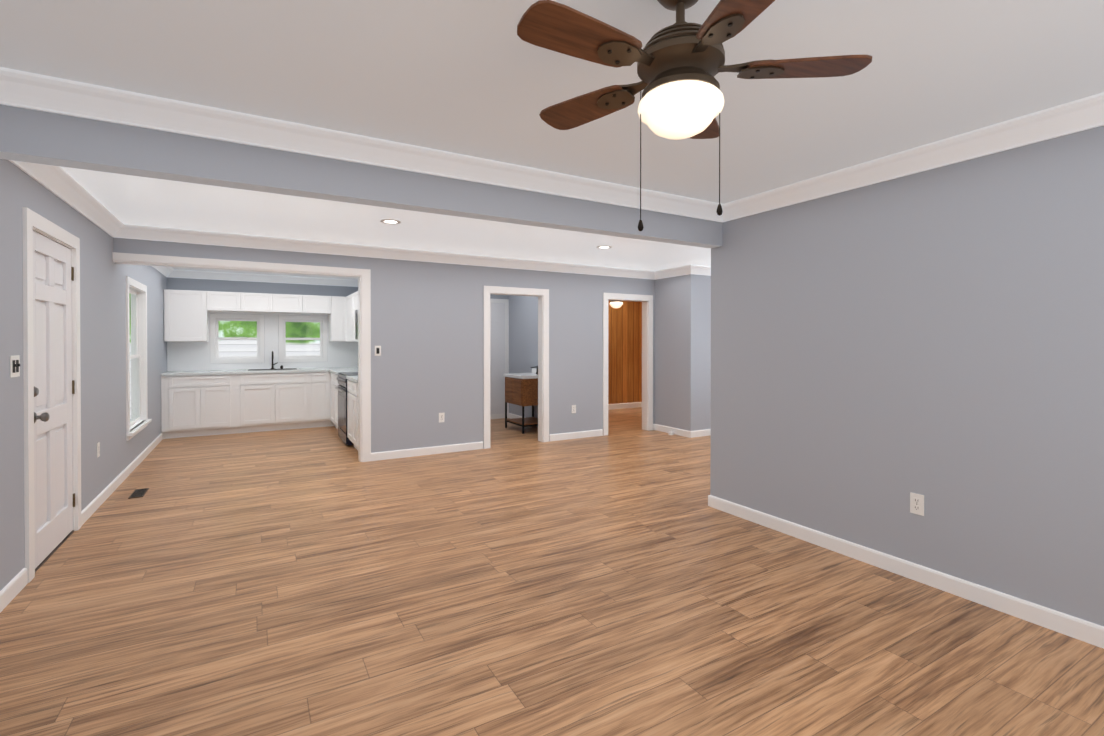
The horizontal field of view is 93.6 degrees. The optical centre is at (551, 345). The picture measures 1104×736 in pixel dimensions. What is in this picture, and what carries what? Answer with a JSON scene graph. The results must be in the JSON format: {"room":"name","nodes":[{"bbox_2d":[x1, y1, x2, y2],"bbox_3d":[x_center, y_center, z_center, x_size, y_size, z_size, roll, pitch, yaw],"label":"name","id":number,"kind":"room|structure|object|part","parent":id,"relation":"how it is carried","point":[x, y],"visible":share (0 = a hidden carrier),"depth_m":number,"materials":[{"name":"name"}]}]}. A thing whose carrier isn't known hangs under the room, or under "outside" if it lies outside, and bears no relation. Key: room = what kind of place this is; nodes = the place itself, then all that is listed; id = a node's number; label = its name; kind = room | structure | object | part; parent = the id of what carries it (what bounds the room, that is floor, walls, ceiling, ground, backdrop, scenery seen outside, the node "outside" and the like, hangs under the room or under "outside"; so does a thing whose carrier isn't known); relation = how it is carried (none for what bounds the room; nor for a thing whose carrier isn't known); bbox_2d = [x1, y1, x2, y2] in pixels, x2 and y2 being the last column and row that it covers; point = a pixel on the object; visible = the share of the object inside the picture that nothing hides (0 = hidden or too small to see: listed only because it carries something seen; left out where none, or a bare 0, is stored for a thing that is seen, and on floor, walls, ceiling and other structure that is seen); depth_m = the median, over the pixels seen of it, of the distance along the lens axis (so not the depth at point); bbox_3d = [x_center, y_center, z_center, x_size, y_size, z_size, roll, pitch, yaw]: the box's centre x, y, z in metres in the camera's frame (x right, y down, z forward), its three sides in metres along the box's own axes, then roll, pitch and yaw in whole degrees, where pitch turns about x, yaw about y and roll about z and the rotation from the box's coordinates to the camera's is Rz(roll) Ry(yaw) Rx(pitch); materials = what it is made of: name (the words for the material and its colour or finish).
{"room":"empty living room","nodes":[
{"label":"empty living room","id":0,"kind":"room"},
{"bbox_2d":[0,159,166,590],"bbox_3d":[-3.161,0.118,3.159,0.120,2.400,10.440,0,0,-30],"label":"wall","id":1,"kind":"structure","parent":0,"point":[103,338],"depth_m":3.96,"materials":[{"name":"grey paint"}]},
{"bbox_2d":[0,568,27,612],"bbox_3d":[-1.735,1.288,0.822,0.014,0.092,4.715,0,0,-30],"label":"baseboard","id":2,"kind":"structure","parent":1,"relation":"attached to","point":[11,590],"depth_m":2.70,"materials":[{"name":"white wood"}]},
{"bbox_2d":[10,355,19,377],"bbox_3d":[-2.852,0.111,2.759,0.016,0.115,0.116,0,0,-30],"label":"light switch","id":3,"kind":"object","parent":1,"relation":"attached to","point":[14,365],"visible":1,"depth_m":2.75,"materials":[{"name":"white plastic"}]},
{"bbox_2d":[22,207,80,582],"bbox_3d":[-3.218,0.275,3.277,0.138,2.085,1.006,0,0,-30],"label":"door frame","id":4,"kind":"structure","parent":1,"relation":"attached to","point":[32,221],"depth_m":2.94,"materials":[{"name":"white wood"}]},
{"bbox_2d":[33,231,74,568],"bbox_3d":[-3.170,0.317,3.314,0.106,1.976,0.828,0,0,-30],"label":"entry door","id":5,"kind":"structure","parent":1,"relation":"in","point":[52,361],"depth_m":3.29,"materials":[{"name":"white wood"}]},
{"bbox_3d":[-3.162,0.297,3.337,0.069,1.696,0.795,0,0,-30],"label":"entry door hardware","id":6,"kind":"part","parent":5,"relation":"part of","materials":[{"name":"white wood"}]},
{"bbox_2d":[9,160,127,238],"bbox_3d":[-3.180,-1.027,3.399,0.094,0.114,2.850,0,0,-30],"label":"crown molding","id":7,"kind":"structure","parent":1,"relation":"attached to","point":[54,178],"depth_m":3.53,"materials":[{"name":"white wood"}]},
{"bbox_2d":[97,442,99,457],"bbox_3d":[-3.699,0.851,4.227,0.007,0.115,0.070,0,0,-30],"label":"electrical outlet","id":8,"kind":"object","parent":1,"relation":"attached to","point":[98,449],"visible":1,"depth_m":4.22,"materials":[{"name":"white plastic"}]},
{"bbox_2d":[81,433,161,525],"bbox_3d":[-4.386,1.257,5.430,0.014,0.092,3.855,0,0,-30],"label":"baseboard","id":9,"kind":"structure","parent":1,"relation":"attached to","point":[86,513],"depth_m":4.70,"materials":[{"name":"white wood"}]},
{"bbox_2d":[125,276,151,440],"bbox_3d":[-4.539,0.126,5.608,0.173,1.640,1.110,0,0,-30],"label":"kitchen window","id":10,"kind":"structure","parent":1,"relation":"in","point":[137,357],"depth_m":5.96,"materials":[{"name":"white wood"}]},
{"bbox_2d":[152,266,175,277],"bbox_3d":[-4.806,-1.046,6.225,0.094,0.114,3.230,0,0,-30],"label":"crown molding","id":11,"kind":"structure","parent":1,"relation":"attached to","point":[169,272],"depth_m":7.34,"materials":[{"name":"white wood"}]},
{"bbox_2d":[167,277,357,363],"bbox_3d":[-4.490,0.083,8.347,2.990,2.400,0.120,0,0,-30],"label":"wall","id":12,"kind":"structure","parent":0,"point":[237,286],"depth_m":8.19,"materials":[{"name":"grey paint"}]},
{"bbox_2d":[164,289,208,340],"bbox_3d":[-5.344,-0.426,7.585,0.507,0.740,0.335,0,0,-30],"label":"upper cabinet","id":13,"kind":"object","parent":12,"relation":"attached to","point":[186,312],"depth_m":7.45,"materials":[{"name":"white wood"}]},
{"bbox_2d":[209,291,244,312],"bbox_3d":[-4.921,-0.656,7.827,0.469,0.284,0.335,0,0,-30],"label":"upper cabinet","id":14,"kind":"object","parent":12,"relation":"attached to","point":[219,302],"depth_m":7.71,"materials":[{"name":"white wood"}]},
{"bbox_2d":[210,314,263,363],"bbox_3d":[-4.906,-0.105,8.096,0.720,0.760,0.138,0,0,-30],"label":"kitchen window","id":15,"kind":"structure","parent":12,"relation":"in","point":[215,358],"depth_m":8.05,"materials":[{"name":"white"}]},
{"bbox_2d":[245,293,276,312],"bbox_3d":[-4.579,-0.657,8.024,0.518,0.284,0.335,0,0,-30],"label":"upper cabinet","id":16,"kind":"object","parent":12,"relation":"attached to","point":[254,302],"depth_m":7.92,"materials":[{"name":"white wood"}]},
{"bbox_2d":[167,312,357,370],"bbox_3d":[-3.686,-0.063,6.949,2.744,0.890,3.097,0,0,-30],"label":"backsplash","id":17,"kind":"structure","parent":12,"relation":"attached to","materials":[{"name":"white tile"}]},
{"bbox_2d":[176,269,357,286],"bbox_3d":[-4.385,-1.060,8.276,2.630,0.114,0.094,0,0,-30],"label":"crown molding","id":18,"kind":"structure","parent":12,"relation":"attached to","point":[190,274],"depth_m":8.17,"materials":[{"name":"white"}]},
{"bbox_2d":[277,294,304,312],"bbox_3d":[-4.214,-0.659,8.234,0.518,0.284,0.335,0,0,-30],"label":"upper cabinet","id":19,"kind":"object","parent":12,"relation":"attached to","point":[286,303],"depth_m":8.12,"materials":[{"name":"white wood"}]},
{"bbox_2d":[279,315,326,361],"bbox_3d":[-4.109,-0.108,8.555,0.720,0.760,0.138,0,0,-30],"label":"kitchen window","id":20,"kind":"structure","parent":12,"relation":"in","point":[321,357],"depth_m":8.52,"materials":[{"name":"white"}]},
{"bbox_2d":[305,295,328,316],"bbox_3d":[-3.872,-0.660,8.431,0.469,0.284,0.335,0,0,-30],"label":"upper cabinet","id":21,"kind":"object","parent":12,"relation":"attached to","point":[315,305],"depth_m":8.32,"materials":[{"name":"white wood"}]},
{"bbox_2d":[329,296,340,340],"bbox_3d":[-3.557,-0.433,8.596,0.240,0.740,0.365,0,0,-30],"label":"upper cabinet","id":22,"kind":"object","parent":12,"relation":"attached to","point":[334,302],"depth_m":8.45,"materials":[{"name":"white wood"}]},
{"bbox_2d":[341,293,352,340],"bbox_3d":[-3.093,-0.431,8.290,0.376,0.740,0.725,0,0,-30],"label":"upper cabinet","id":23,"kind":"object","parent":0,"relation":"attached to","point":[346,302],"depth_m":8.41,"materials":[{"name":"white wood"}]},
{"bbox_2d":[353,291,357,340],"bbox_3d":[-2.437,-0.436,7.130,0.394,0.714,0.870,0,0,-30],"label":"upper cabinet","id":24,"kind":"object","parent":0,"relation":"attached to","point":[355,295],"depth_m":7.66,"materials":[{"name":"white wood"}]},
{"bbox_2d":[355,310,357,339],"bbox_3d":[-2.462,-0.291,7.117,0.398,0.425,0.754,0,0,-30],"label":"microwave","id":25,"kind":"object","parent":24,"relation":"in","point":[356,311],"depth_m":7.21,"materials":[{"name":"black"}]},
{"bbox_2d":[0,105,722,247],"bbox_3d":[-0.554,-0.932,3.082,4.330,0.300,0.120,0,0,-30],"label":"header beam","id":26,"kind":"structure","parent":0,"point":[38,137],"depth_m":2.62,"materials":[{"name":"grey paint"}]},
{"bbox_2d":[0,67,723,221],"bbox_3d":[-0.501,-1.024,2.989,4.330,0.114,0.094,0,0,-30],"label":"crown molding","id":27,"kind":"structure","parent":26,"relation":"attached to","point":[33,91],"depth_m":2.56,"materials":[{"name":"white wood"}]},
{"bbox_2d":[113,238,654,452],"bbox_3d":[-1.186,0.096,6.383,6.520,2.400,0.120,0,0,-30],"label":"wall","id":28,"kind":"structure","parent":0,"point":[427,336],"depth_m":6.26,"materials":[{"name":"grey paint"}]},
{"bbox_2d":[112,252,370,461],"bbox_3d":[-3.040,0.228,5.316,2.240,2.151,0.156,0,0,-30],"label":"door frame","id":29,"kind":"structure","parent":28,"relation":"attached to","point":[363,275],"depth_m":5.74,"materials":[{"name":"white wood"}]},
{"bbox_2d":[375,346,380,355],"bbox_3d":[-1.966,0.060,5.855,0.070,0.115,0.016,0,0,-30],"label":"light switch","id":30,"kind":"object","parent":28,"relation":"attached to","point":[377,350],"visible":1,"depth_m":5.86,"materials":[{"name":"white plastic"}]},
{"bbox_2d":[128,224,655,279],"bbox_3d":[-1.184,-1.046,6.253,6.400,0.114,0.094,0,0,-30],"label":"crown molding","id":31,"kind":"structure","parent":28,"relation":"attached to","point":[138,232],"depth_m":5.71,"materials":[{"name":"white wood"}]},
{"bbox_2d":[371,441,482,460],"bbox_3d":[-1.451,1.252,6.161,1.350,0.092,0.014,0,0,-30],"label":"baseboard","id":32,"kind":"structure","parent":28,"relation":"attached to","point":[385,455],"depth_m":6.13,"materials":[{"name":"white wood"}]},
{"bbox_2d":[439,413,444,422],"bbox_3d":[-1.327,0.867,6.233,0.070,0.115,0.007,0,0,-30],"label":"electrical outlet","id":33,"kind":"object","parent":28,"relation":"attached to","point":[441,417],"visible":1,"depth_m":6.23,"materials":[{"name":"white plastic"}]},
{"bbox_2d":[483,286,548,448],"bbox_3d":[-0.483,0.271,6.788,0.936,2.045,0.156,0,0,-30],"label":"door frame","id":34,"kind":"structure","parent":28,"relation":"attached to","point":[542,294],"depth_m":6.91,"materials":[{"name":"white wood"}]},
{"bbox_2d":[572,405,575,412],"bbox_3d":[0.303,0.881,7.171,0.070,0.115,0.007,0,0,-30],"label":"electrical outlet","id":35,"kind":"object","parent":28,"relation":"attached to","point":[573,408],"visible":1,"depth_m":7.17,"materials":[{"name":"white plastic"}]},
{"bbox_2d":[549,429,602,440],"bbox_3d":[0.343,1.245,7.193,0.870,0.092,0.014,0,0,-30],"label":"baseboard","id":36,"kind":"structure","parent":28,"relation":"attached to","point":[591,433],"depth_m":7.17,"materials":[{"name":"white wood"}]},
{"bbox_2d":[603,293,652,435],"bbox_3d":[1.094,0.265,7.695,0.916,2.045,0.156,0,0,-30],"label":"door frame","id":37,"kind":"structure","parent":28,"relation":"attached to","point":[647,300],"depth_m":7.82,"materials":[{"name":"white wood"}]},
{"bbox_2d":[490,294,507,298],"bbox_3d":[-1.579,0.080,8.752,2.040,2.400,0.120,0,0,-30],"label":"wall","id":38,"kind":"structure","parent":0,"point":[492,296],"depth_m":9.05,"materials":[{"name":"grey paint"}]},
{"bbox_2d":[490,413,504,418],"bbox_3d":[-1.546,1.235,8.702,1.800,0.092,0.014,0,0,-30],"label":"baseboard","id":39,"kind":"structure","parent":38,"relation":"attached to","point":[493,416],"depth_m":9.04,"materials":[{"name":"white wood"}]},
{"bbox_2d":[490,299,508,417],"bbox_3d":[-1.177,0.234,8.905,0.950,2.090,0.018,0,0,-30],"label":"door frame","id":40,"kind":"structure","parent":38,"relation":"attached to","point":[499,338],"depth_m":9.04,"materials":[{"name":"white"}]},
{"bbox_2d":[508,295,537,417],"bbox_3d":[-0.186,0.084,8.256,0.120,2.400,2.130,0,0,-30],"label":"wall","id":41,"kind":"structure","parent":0,"point":[523,334],"depth_m":8.64,"materials":[{"name":"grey paint"}]},
{"bbox_2d":[508,413,525,418],"bbox_3d":[-0.541,1.234,8.746,0.014,0.092,0.860,0,0,-30],"label":"baseboard","id":42,"kind":"structure","parent":41,"relation":"attached to","point":[510,415],"depth_m":8.95,"materials":[{"name":"white wood"}]},
{"bbox_2d":[0,407,1103,735],"bbox_3d":[0.334,1.354,5.235,8.600,0.100,10.700,0,0,-30],"label":"floor","id":43,"kind":"structure","parent":0,"point":[620,579],"depth_m":2.53,"materials":[{"name":"brown wood"}]},
{"bbox_2d":[128,488,148,498],"bbox_3d":[-3.651,1.304,4.580,0.100,0.008,0.300,0,0,-30],"label":"floor vent","id":44,"kind":"object","parent":43,"relation":"in","point":[137,493],"visible":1,"depth_m":4.56,"materials":[{"name":"brown metal"}]},
{"bbox_2d":[161,377,208,438],"bbox_3d":[-5.267,0.853,7.477,0.525,0.870,0.615,0,0,-30],"label":"base cabinet","id":45,"kind":"object","parent":43,"relation":"on","point":[201,395],"depth_m":7.22,"materials":[{"name":"white wood"}]},
{"bbox_2d":[209,373,276,434],"bbox_3d":[-4.706,0.851,7.800,0.915,0.870,0.615,0,0,-30],"label":"base cabinet","id":46,"kind":"object","parent":43,"relation":"on","point":[238,402],"depth_m":7.57,"materials":[{"name":"white wood"}]},
{"bbox_2d":[161,365,357,376],"bbox_3d":[-4.302,0.395,8.022,2.744,0.040,0.627,0,0,-30],"label":"countertop","id":47,"kind":"structure","parent":46,"relation":"on","point":[172,372],"depth_m":7.69,"materials":[{"name":"white stone"}]},
{"bbox_2d":[246,368,299,370],"bbox_3d":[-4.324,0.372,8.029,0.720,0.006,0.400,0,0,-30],"label":"sink","id":48,"kind":"object","parent":47,"relation":"in","point":[271,368],"depth_m":7.97,"materials":[{"name":"silver metal"}]},
{"bbox_2d":[271,351,282,368],"bbox_3d":[-4.347,0.231,8.192,0.178,0.286,0.189,0,0,-30],"label":"faucet","id":49,"kind":"object","parent":47,"relation":"on","point":[275,364],"depth_m":8.29,"materials":[{"name":"brown metal"}]},
{"bbox_2d":[277,373,324,429],"bbox_3d":[-3.986,0.848,8.214,0.857,0.870,0.615,0,0,-30],"label":"base cabinet","id":50,"kind":"object","parent":43,"relation":"on","point":[300,396],"depth_m":7.95,"materials":[{"name":"white wood"}]},
{"bbox_2d":[329,369,357,380],"bbox_3d":[-2.610,0.398,7.203,0.627,0.045,2.480,0,0,-30],"label":"countertop","id":51,"kind":"structure","parent":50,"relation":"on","point":[330,370],"depth_m":7.53,"materials":[{"name":"white stone"}]},
{"bbox_2d":[325,369,332,426],"bbox_3d":[-3.100,0.850,8.013,0.672,0.870,0.656,0,0,-30],"label":"base cabinet","id":52,"kind":"object","parent":43,"relation":"on","point":[328,376],"depth_m":8.13,"materials":[{"name":"white wood"}]},
{"bbox_2d":[333,373,336,427],"bbox_3d":[-2.848,0.852,7.633,0.615,0.870,0.496,0,0,-30],"label":"base cabinet","id":53,"kind":"object","parent":43,"relation":"on","point":[334,374],"depth_m":7.63,"materials":[{"name":"white wood"}]},
{"bbox_2d":[345,381,348,432],"bbox_3d":[-2.232,0.860,6.562,0.615,0.870,0.435,0,0,-30],"label":"base cabinet","id":54,"kind":"object","parent":43,"relation":"on","point":[346,382],"depth_m":6.60,"materials":[{"name":"white wood"}]},
{"bbox_2d":[337,373,357,444],"bbox_3d":[-2.533,0.839,7.043,0.602,0.905,0.830,0,0,-30],"label":"stove","id":55,"kind":"object","parent":43,"relation":"on","point":[344,436],"depth_m":6.93,"materials":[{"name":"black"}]},
{"bbox_2d":[349,381,357,449],"bbox_3d":[-2.087,0.861,6.310,0.615,0.870,0.385,0,0,-30],"label":"base cabinet","id":56,"kind":"object","parent":43,"relation":"on","point":[353,385],"depth_m":6.22,"materials":[{"name":"white wood"}]},
{"bbox_2d":[504,366,537,433],"bbox_3d":[-0.373,0.798,7.940,0.516,0.975,0.640,0,0,-30],"label":"bathroom vanity","id":57,"kind":"object","parent":43,"relation":"on","point":[521,389],"visible":0.75,"depth_m":7.67,"materials":[{"name":"brown wood"}]},
{"bbox_3d":[-0.364,1.086,7.947,0.496,0.400,0.620,0,0,-30],"label":"leg frame","id":58,"kind":"part","parent":57,"relation":"part of","materials":[{"name":"black metal"}]},
{"bbox_2d":[0,0,1103,279],"bbox_3d":[0.334,-1.146,5.218,8.600,0.100,10.700,0,0,-30],"label":"ceiling","id":59,"kind":"structure","parent":0,"point":[479,78],"depth_m":2.14,"materials":[{"name":"white paint"}]},
{"bbox_2d":[380,219,400,223],"bbox_3d":[-1.420,-1.088,4.556,0.174,0.008,0.174,0,0,-30],"label":"recessed light","id":60,"kind":"object","parent":59,"relation":"in","point":[389,221],"visible":0.98,"depth_m":4.55,"materials":[{"name":"white"}]},
{"bbox_2d":[596,246,611,248],"bbox_3d":[0.582,-1.096,5.789,0.174,0.008,0.174,0,0,-30],"label":"recessed light","id":61,"kind":"object","parent":59,"relation":"in","point":[603,247],"visible":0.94,"depth_m":5.79,"materials":[{"name":"white"}]},
{"bbox_2d":[608,300,622,307],"bbox_3d":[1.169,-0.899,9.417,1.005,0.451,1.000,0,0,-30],"label":"ceiling light","id":62,"kind":"object","parent":59,"relation":"hanging from","point":[615,304],"visible":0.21,"depth_m":9.31,"materials":[{"name":"white glass"}]},
{"bbox_2d":[517,0,871,230],"bbox_3d":[0.349,-0.705,1.512,0.977,0.733,1.014,0,0,-30],"label":"ceiling fan","id":63,"kind":"object","parent":59,"relation":"hanging from","point":[680,63],"visible":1,"depth_m":1.44,"materials":[{"name":"brown wood"}]},
{"bbox_3d":[0.379,-0.902,1.531,0.252,0.338,0.252,0,0,-30],"label":"motor","id":64,"kind":"part","parent":63,"relation":"part of","materials":[{"name":"brown metal"}]},
{"bbox_3d":[0.379,-0.678,1.533,0.248,0.115,0.248,0,0,-30],"label":"globe","id":65,"kind":"part","parent":63,"relation":"part of","materials":[{"name":"white glass"}]},
{"bbox_2d":[608,300,641,403],"bbox_3d":[1.694,0.085,8.116,3.000,2.400,0.012,0,0,-30],"label":"wall","id":66,"kind":"structure","parent":0,"point":[625,352],"depth_m":7.75,"materials":[{"name":"brown wood"}]},
{"bbox_2d":[608,402,639,409],"bbox_3d":[0.591,1.217,9.932,2.868,0.110,0.014,0,0,-30],"label":"baseboard","id":67,"kind":"structure","parent":66,"relation":"attached to","point":[633,404],"depth_m":10.41,"materials":[{"name":"white wood"}]},
{"bbox_2d":[655,275,684,429],"bbox_3d":[1.775,0.088,7.654,0.120,2.400,0.630,0,0,-30],"label":"wall","id":68,"kind":"structure","parent":0,"point":[669,345],"depth_m":7.60,"materials":[{"name":"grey paint"}]},
{"bbox_2d":[656,266,683,278],"bbox_3d":[1.732,-1.054,7.506,0.094,0.114,0.630,0,0,-30],"label":"crown molding","id":69,"kind":"structure","parent":68,"relation":"attached to","point":[677,271],"depth_m":7.52,"materials":[{"name":"white wood"}]},
{"bbox_2d":[653,424,687,436],"bbox_3d":[1.731,1.242,7.578,0.040,0.092,0.730,0,0,-30],"label":"baseboard","id":70,"kind":"structure","parent":68,"relation":"attached to","point":[681,432],"depth_m":7.58,"materials":[{"name":"white wood"}]},
{"bbox_2d":[684,274,710,430],"bbox_3d":[2.656,0.087,7.728,1.720,2.400,0.120,0,0,-30],"label":"wall","id":71,"kind":"structure","parent":0,"point":[697,398],"depth_m":7.33,"materials":[{"name":"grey paint"}]},
{"bbox_2d":[684,265,710,275],"bbox_3d":[2.616,-1.055,7.574,1.694,0.114,0.094,0,0,-30],"label":"crown molding","id":72,"kind":"structure","parent":71,"relation":"attached to","point":[688,269],"depth_m":7.26,"materials":[{"name":"white wood"}]},
{"bbox_2d":[688,429,710,437],"bbox_3d":[2.631,1.242,7.644,1.614,0.092,0.014,0,0,-30],"label":"baseboard","id":73,"kind":"structure","parent":71,"relation":"attached to","point":[706,432],"depth_m":7.32,"materials":[{"name":"white wood"}]},
{"bbox_2d":[710,126,1103,625],"bbox_3d":[2.322,0.122,2.552,0.120,2.400,3.920,0,0,-30],"label":"wall","id":74,"kind":"structure","parent":0,"point":[880,351],"depth_m":2.82,"materials":[{"name":"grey paint"}]},
{"bbox_2d":[708,495,1103,648],"bbox_3d":[2.223,1.276,2.597,0.014,0.092,3.784,0,0,-30],"label":"baseboard","id":75,"kind":"structure","parent":74,"relation":"attached to","point":[1072,626],"depth_m":2.82,"materials":[{"name":"white wood"}]},
{"bbox_2d":[720,92,1103,222],"bbox_3d":[2.227,-1.021,2.495,0.094,0.114,3.450,0,0,-30],"label":"crown molding","id":76,"kind":"structure","parent":74,"relation":"attached to","point":[1086,113],"depth_m":2.76,"materials":[{"name":"white wood"}]},
{"bbox_2d":[910,492,923,515],"bbox_3d":[2.047,0.889,2.907,0.007,0.115,0.070,0,0,-30],"label":"electrical outlet","id":77,"kind":"object","parent":74,"relation":"attached to","point":[916,503],"visible":1,"depth_m":2.90,"materials":[{"name":"white plastic"}]},
{"label":"outside","id":78,"kind":"structure","parent":0,"visible":0},
{"bbox_2d":[129,293,319,418],"bbox_3d":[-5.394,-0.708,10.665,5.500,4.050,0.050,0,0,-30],"label":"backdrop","id":79,"kind":"structure","parent":78,"point":[247,345],"depth_m":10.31,"materials":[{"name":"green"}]}
]}

